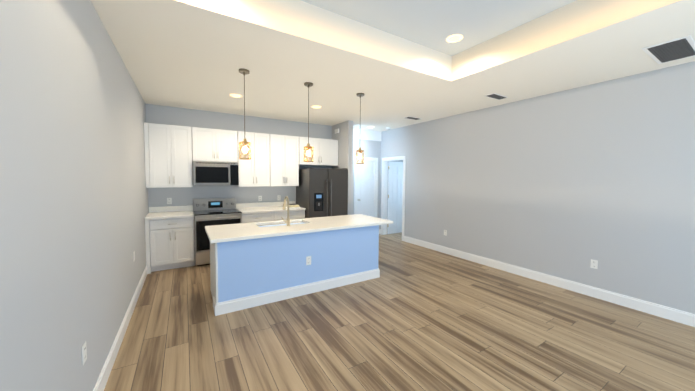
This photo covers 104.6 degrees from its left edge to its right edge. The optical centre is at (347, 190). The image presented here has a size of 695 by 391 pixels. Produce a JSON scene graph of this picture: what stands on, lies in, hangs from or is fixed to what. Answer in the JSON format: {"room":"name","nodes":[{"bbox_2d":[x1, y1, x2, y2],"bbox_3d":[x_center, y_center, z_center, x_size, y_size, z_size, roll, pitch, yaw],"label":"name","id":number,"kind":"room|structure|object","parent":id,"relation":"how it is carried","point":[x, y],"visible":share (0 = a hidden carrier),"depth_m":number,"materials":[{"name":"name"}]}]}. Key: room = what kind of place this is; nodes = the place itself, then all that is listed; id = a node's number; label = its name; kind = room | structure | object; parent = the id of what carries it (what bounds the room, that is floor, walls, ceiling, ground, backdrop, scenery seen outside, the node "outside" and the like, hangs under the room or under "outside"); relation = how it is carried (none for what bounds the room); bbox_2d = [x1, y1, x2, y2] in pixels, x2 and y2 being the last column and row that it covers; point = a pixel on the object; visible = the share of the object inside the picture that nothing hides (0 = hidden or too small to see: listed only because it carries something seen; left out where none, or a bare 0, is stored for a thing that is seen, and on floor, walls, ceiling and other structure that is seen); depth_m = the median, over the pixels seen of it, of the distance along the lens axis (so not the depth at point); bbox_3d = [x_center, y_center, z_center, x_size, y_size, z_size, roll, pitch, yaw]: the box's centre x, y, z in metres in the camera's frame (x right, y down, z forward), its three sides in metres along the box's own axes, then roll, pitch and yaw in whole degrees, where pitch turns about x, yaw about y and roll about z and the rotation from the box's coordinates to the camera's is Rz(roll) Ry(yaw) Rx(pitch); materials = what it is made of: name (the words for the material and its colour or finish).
{"room":"kitchen","nodes":[
{"label":"kitchen","id":0,"kind":"room"},
{"bbox_2d":[0,0,148,390],"bbox_3d":[-1.478,0.082,1.264,0.120,2.820,8.300,-1,3,-31],"label":"wall","id":1,"kind":"structure","parent":0,"point":[74,208],"depth_m":1.44,"materials":[{"name":"grey paint"}]},
{"bbox_2d":[81,341,86,365],"bbox_3d":[-1.611,0.993,1.644,0.007,0.115,0.072,-1,3,-31],"label":"electrical outlet","id":2,"kind":"object","parent":1,"relation":"attached to","point":[84,353],"visible":1,"depth_m":1.64,"materials":[{"name":"white plastic"}]},
{"bbox_2d":[93,266,146,390],"bbox_3d":[-1.269,1.436,1.105,0.016,0.135,7.445,-1,3,-31],"label":"baseboard","id":3,"kind":"structure","parent":1,"relation":"attached to","point":[100,385],"depth_m":2.40,"materials":[{"name":"white wood"}]},
{"bbox_2d":[146,104,380,228],"bbox_3d":[-1.287,-0.164,6.161,5.300,2.820,0.120,-1,3,-31],"label":"wall","id":4,"kind":"structure","parent":0,"point":[177,116],"depth_m":5.47,"materials":[{"name":"grey paint"}]},
{"bbox_2d":[167,198,171,203],"bbox_3d":[-3.255,0.185,4.906,0.072,0.115,0.007,-1,3,-31],"label":"outlet","id":5,"kind":"object","parent":4,"relation":"attached to","point":[169,200],"visible":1,"depth_m":4.91,"materials":[{"name":"white plastic"}]},
{"bbox_2d":[144,122,195,187],"bbox_3d":[-3.105,-0.602,4.752,0.740,1.070,0.346,-1,3,-31],"label":"upper cabinet","id":6,"kind":"object","parent":4,"relation":"attached to","point":[173,153],"depth_m":4.58,"materials":[{"name":"white wood"}]},
{"bbox_2d":[196,127,239,161],"bbox_3d":[-2.516,-0.848,5.097,0.758,0.605,0.346,-1,3,-31],"label":"upper cabinet","id":7,"kind":"object","parent":4,"relation":"attached to","point":[212,145],"depth_m":4.96,"materials":[{"name":"white wood"}]},
{"bbox_2d":[192,161,238,185],"bbox_3d":[-2.488,-0.322,5.071,0.750,0.428,0.465,-1,3,-31],"label":"microwave","id":8,"kind":"object","parent":7,"relation":"attached to","point":[214,173],"visible":1,"depth_m":4.89,"materials":[{"name":"silver metal"}]},
{"bbox_2d":[232,131,275,185],"bbox_3d":[-1.931,-0.629,5.466,0.740,1.070,0.346,-1,3,-31],"label":"upper cabinet","id":9,"kind":"object","parent":4,"relation":"attached to","point":[260,170],"depth_m":5.36,"materials":[{"name":"white wood"}]},
{"bbox_2d":[236,201,294,208],"bbox_3d":[-1.742,0.296,5.823,1.262,0.100,0.020,-1,3,-31],"label":"backsplash","id":10,"kind":"structure","parent":4,"relation":"attached to","point":[260,205],"depth_m":5.70,"materials":[{"name":"white stone"}]},
{"bbox_2d":[272,134,303,185],"bbox_3d":[-1.404,-0.642,5.786,0.755,1.070,0.346,-1,3,-31],"label":"upper cabinet","id":11,"kind":"object","parent":4,"relation":"attached to","point":[289,149],"depth_m":5.68,"materials":[{"name":"white wood"}]},
{"bbox_2d":[304,138,337,165],"bbox_3d":[-0.718,-0.890,6.190,0.971,0.605,0.346,-1,3,-31],"label":"upper cabinet","id":12,"kind":"object","parent":4,"relation":"attached to","point":[325,151],"depth_m":6.10,"materials":[{"name":"white wood"}]},
{"bbox_2d":[357,161,373,216],"bbox_3d":[0.491,0.197,7.207,0.570,1.995,0.108,-1,3,-31],"label":"closet door","id":13,"kind":"structure","parent":4,"relation":"in","point":[365,188],"depth_m":7.22,"materials":[{"name":"white wood"}]},
{"bbox_2d":[354,157,377,216],"bbox_3d":[0.471,0.152,7.239,0.760,2.105,0.138,-1,3,-31],"label":"door frame","id":14,"kind":"structure","parent":4,"relation":"attached to","point":[375,160],"depth_m":7.29,"materials":[{"name":"white wood"}]},
{"bbox_2d":[353,128,381,140],"bbox_3d":[0.325,-1.474,6.982,1.396,0.258,0.028,-1,3,-31],"label":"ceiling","id":15,"kind":"structure","parent":4,"relation":"attached to","point":[362,134],"depth_m":7.08,"materials":[{"name":"white paint"}]},
{"bbox_2d":[332,120,352,214],"bbox_3d":[-0.139,-0.164,6.332,0.120,2.820,0.779,-1,3,-31],"label":"wall","id":16,"kind":"structure","parent":0,"point":[344,136],"depth_m":6.02,"materials":[{"name":"grey paint"}]},
{"bbox_2d":[91,0,694,131],"bbox_3d":[0.798,-1.568,2.560,5.420,0.380,8.300,-1,3,-31],"label":"ceiling","id":17,"kind":"structure","parent":0,"point":[395,62],"depth_m":2.83,"materials":[{"name":"white paint"}]},
{"bbox_2d":[230,94,241,97],"bbox_3d":[-1.732,-1.475,4.165,0.176,0.006,0.176,-1,3,-31],"label":"recessed light","id":18,"kind":"object","parent":17,"relation":"in","point":[236,95],"visible":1,"depth_m":4.15,"materials":[{"name":"white plastic"}]},
{"bbox_2d":[239,69,250,159],"bbox_3d":[-1.227,-0.902,3.203,0.134,1.044,0.134,-1,3,-31],"label":"pendant light","id":19,"kind":"object","parent":17,"relation":"hanging from","point":[244,148],"visible":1,"depth_m":3.19,"materials":[{"name":"brown metal"}]},
{"bbox_2d":[304,82,313,161],"bbox_3d":[-0.527,-0.918,3.629,0.134,1.044,0.134,-1,3,-31],"label":"pendant light","id":20,"kind":"object","parent":17,"relation":"hanging from","point":[308,153],"visible":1,"depth_m":3.61,"materials":[{"name":"brown metal"}]},
{"bbox_2d":[355,93,363,163],"bbox_3d":[0.191,-0.935,4.065,0.134,1.044,0.134,-1,3,-31],"label":"pendant light","id":21,"kind":"object","parent":17,"relation":"hanging from","point":[360,151],"visible":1,"depth_m":4.04,"materials":[{"name":"brown metal"}]},
{"bbox_2d":[404,116,421,119],"bbox_3d":[1.369,-1.524,5.629,0.380,0.010,0.160,-1,3,-31],"label":"ceiling vent","id":22,"kind":"object","parent":17,"relation":"in","point":[410,117],"visible":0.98,"depth_m":5.63,"materials":[{"name":"white metal"}]},
{"bbox_2d":[446,34,462,42],"bbox_3d":[1.205,-1.716,3.022,0.176,0.006,0.176,-1,3,-31],"label":"recessed light","id":23,"kind":"object","parent":17,"relation":"in","point":[454,38],"visible":1,"depth_m":3.02,"materials":[{"name":"white"}]},
{"bbox_2d":[485,93,507,99],"bbox_3d":[2.276,-1.439,4.100,0.380,0.010,0.160,-1,3,-31],"label":"ceiling vent","id":24,"kind":"object","parent":17,"relation":"in","point":[496,96],"visible":1,"depth_m":4.08,"materials":[{"name":"white metal"}]},
{"bbox_2d":[642,35,694,63],"bbox_3d":[3.161,-1.356,2.610,0.640,0.012,0.290,-1,3,-31],"label":"ceiling vent","id":25,"kind":"object","parent":17,"relation":"in","point":[673,50],"visible":0.98,"depth_m":2.58,"materials":[{"name":"white metal"}]},
{"bbox_2d":[387,160,402,216],"bbox_3d":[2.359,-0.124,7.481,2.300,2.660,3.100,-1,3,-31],"label":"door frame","id":26,"kind":"structure","parent":0,"point":[387,191],"depth_m":8.56,"materials":[{"name":"white paint"}]},
{"bbox_2d":[104,232,694,390],"bbox_3d":[1.525,1.424,3.695,7.720,0.060,9.200,-1,3,-31],"label":"floor","id":27,"kind":"structure","parent":0,"point":[413,317],"depth_m":2.62,"materials":[{"name":"brown wood"}]},
{"bbox_2d":[145,205,194,273],"bbox_3d":[-3.066,0.801,4.677,0.672,1.015,0.646,-1,3,-31],"label":"base cabinet","id":28,"kind":"object","parent":27,"relation":"on","point":[169,235],"visible":0.96,"depth_m":4.45,"materials":[{"name":"white wood"}]},
{"bbox_2d":[193,198,240,265],"bbox_3d":[-2.428,0.729,5.011,0.754,1.135,0.717,-1,3,-31],"label":"range","id":29,"kind":"object","parent":27,"relation":"on","point":[215,211],"visible":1,"depth_m":4.75,"materials":[{"name":"silver metal"}]},
{"bbox_2d":[241,213,279,222],"bbox_3d":[-1.846,0.843,5.443,0.668,0.872,0.611,-1,3,-31],"label":"base cabinet","id":30,"kind":"object","parent":27,"relation":"on","point":[245,217],"depth_m":5.16,"materials":[{"name":"white wood"}]},
{"bbox_2d":[237,205,299,212],"bbox_3d":[-1.581,0.380,5.562,1.262,0.040,0.640,-1,3,-31],"label":"countertop","id":31,"kind":"structure","parent":30,"relation":"on","point":[267,208],"depth_m":5.36,"materials":[{"name":"white stone"}]},
{"bbox_2d":[286,204,300,208],"bbox_3d":[-1.154,0.315,5.671,0.280,0.085,0.220,-1,3,-31],"label":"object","id":32,"kind":"object","parent":31,"relation":"in","point":[291,206],"visible":0.71,"depth_m":5.59,"materials":[{"name":"white paper"}]},
{"bbox_2d":[280,209,305,219],"bbox_3d":[-1.360,0.831,5.738,0.720,0.872,0.611,-1,3,-31],"label":"base cabinet","id":33,"kind":"object","parent":27,"relation":"on","point":[300,213],"depth_m":5.54,"materials":[{"name":"white wood"}]},
{"bbox_2d":[207,226,379,315],"bbox_3d":[-0.699,0.947,3.945,2.332,0.835,0.816,-1,3,-31],"label":"kitchen island","id":34,"kind":"object","parent":27,"relation":"on","point":[253,264],"depth_m":3.45,"materials":[{"name":"blue paint"}]},
{"bbox_2d":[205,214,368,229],"bbox_3d":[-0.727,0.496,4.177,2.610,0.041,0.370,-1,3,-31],"label":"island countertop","id":35,"kind":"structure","parent":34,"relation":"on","point":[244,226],"depth_m":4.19,"materials":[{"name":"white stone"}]},
{"bbox_2d":[261,222,292,225],"bbox_3d":[-0.971,0.611,4.034,0.784,0.204,0.394,-1,3,-31],"label":"sink","id":36,"kind":"object","parent":35,"relation":"in","point":[262,223],"depth_m":4.12,"materials":[{"name":"white ceramic"}]},
{"bbox_2d":[205,218,392,241],"bbox_3d":[-0.505,0.516,3.812,2.610,0.041,0.485,-1,3,-31],"label":"island countertop","id":37,"kind":"structure","parent":34,"relation":"on","point":[346,223],"depth_m":3.59,"materials":[{"name":"white stone"}]},
{"bbox_2d":[281,196,290,225],"bbox_3d":[-0.919,0.282,3.863,0.135,0.414,0.244,-1,3,-31],"label":"faucet","id":38,"kind":"object","parent":37,"relation":"on","point":[284,208],"visible":1,"depth_m":3.79,"materials":[{"name":"beige"}]},
{"bbox_2d":[306,256,310,264],"bbox_3d":[-0.518,0.933,3.590,0.072,0.115,0.007,-1,3,-31],"label":"outlet","id":39,"kind":"object","parent":34,"relation":"attached to","point":[308,260],"visible":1,"depth_m":3.59,"materials":[{"name":"white plastic"}]},
{"bbox_2d":[296,167,347,217],"bbox_3d":[-0.570,0.377,6.032,0.926,1.762,0.837,-1,3,-31],"label":"refrigerator","id":40,"kind":"object","parent":27,"relation":"on","point":[321,192],"visible":0.58,"depth_m":5.69,"materials":[{"name":"black metal"}]},
{"bbox_2d":[380,61,694,313],"bbox_3d":[3.082,-0.020,3.966,0.120,2.820,8.180,-1,3,-31],"label":"wall","id":41,"kind":"structure","parent":0,"point":[569,184],"depth_m":3.72,"materials":[{"name":"grey paint"}]},
{"bbox_2d":[381,156,405,240],"bbox_3d":[1.229,0.169,7.020,0.156,2.105,0.910,-1,3,-31],"label":"door frame","id":42,"kind":"structure","parent":41,"relation":"attached to","point":[384,185],"depth_m":7.29,"materials":[{"name":"white wood"}]},
{"bbox_2d":[387,161,402,233],"bbox_3d":[1.417,0.187,7.536,0.732,1.995,0.181,-1,3,-31],"label":"door","id":43,"kind":"structure","parent":41,"relation":"in","point":[395,180],"depth_m":7.47,"materials":[{"name":"white wood"}]},
{"bbox_2d":[404,236,694,326],"bbox_3d":[3.239,1.342,3.628,0.016,0.135,7.072,-1,3,-31],"label":"baseboard","id":44,"kind":"structure","parent":41,"relation":"attached to","point":[677,315],"depth_m":3.71,"materials":[{"name":"white wood"}]},
{"bbox_2d":[590,259,597,268],"bbox_3d":[3.274,0.973,3.563,0.007,0.115,0.072,-1,3,-31],"label":"electrical outlet","id":45,"kind":"object","parent":41,"relation":"attached to","point":[594,264],"visible":1,"depth_m":3.56,"materials":[{"name":"white plastic"}]}
]}

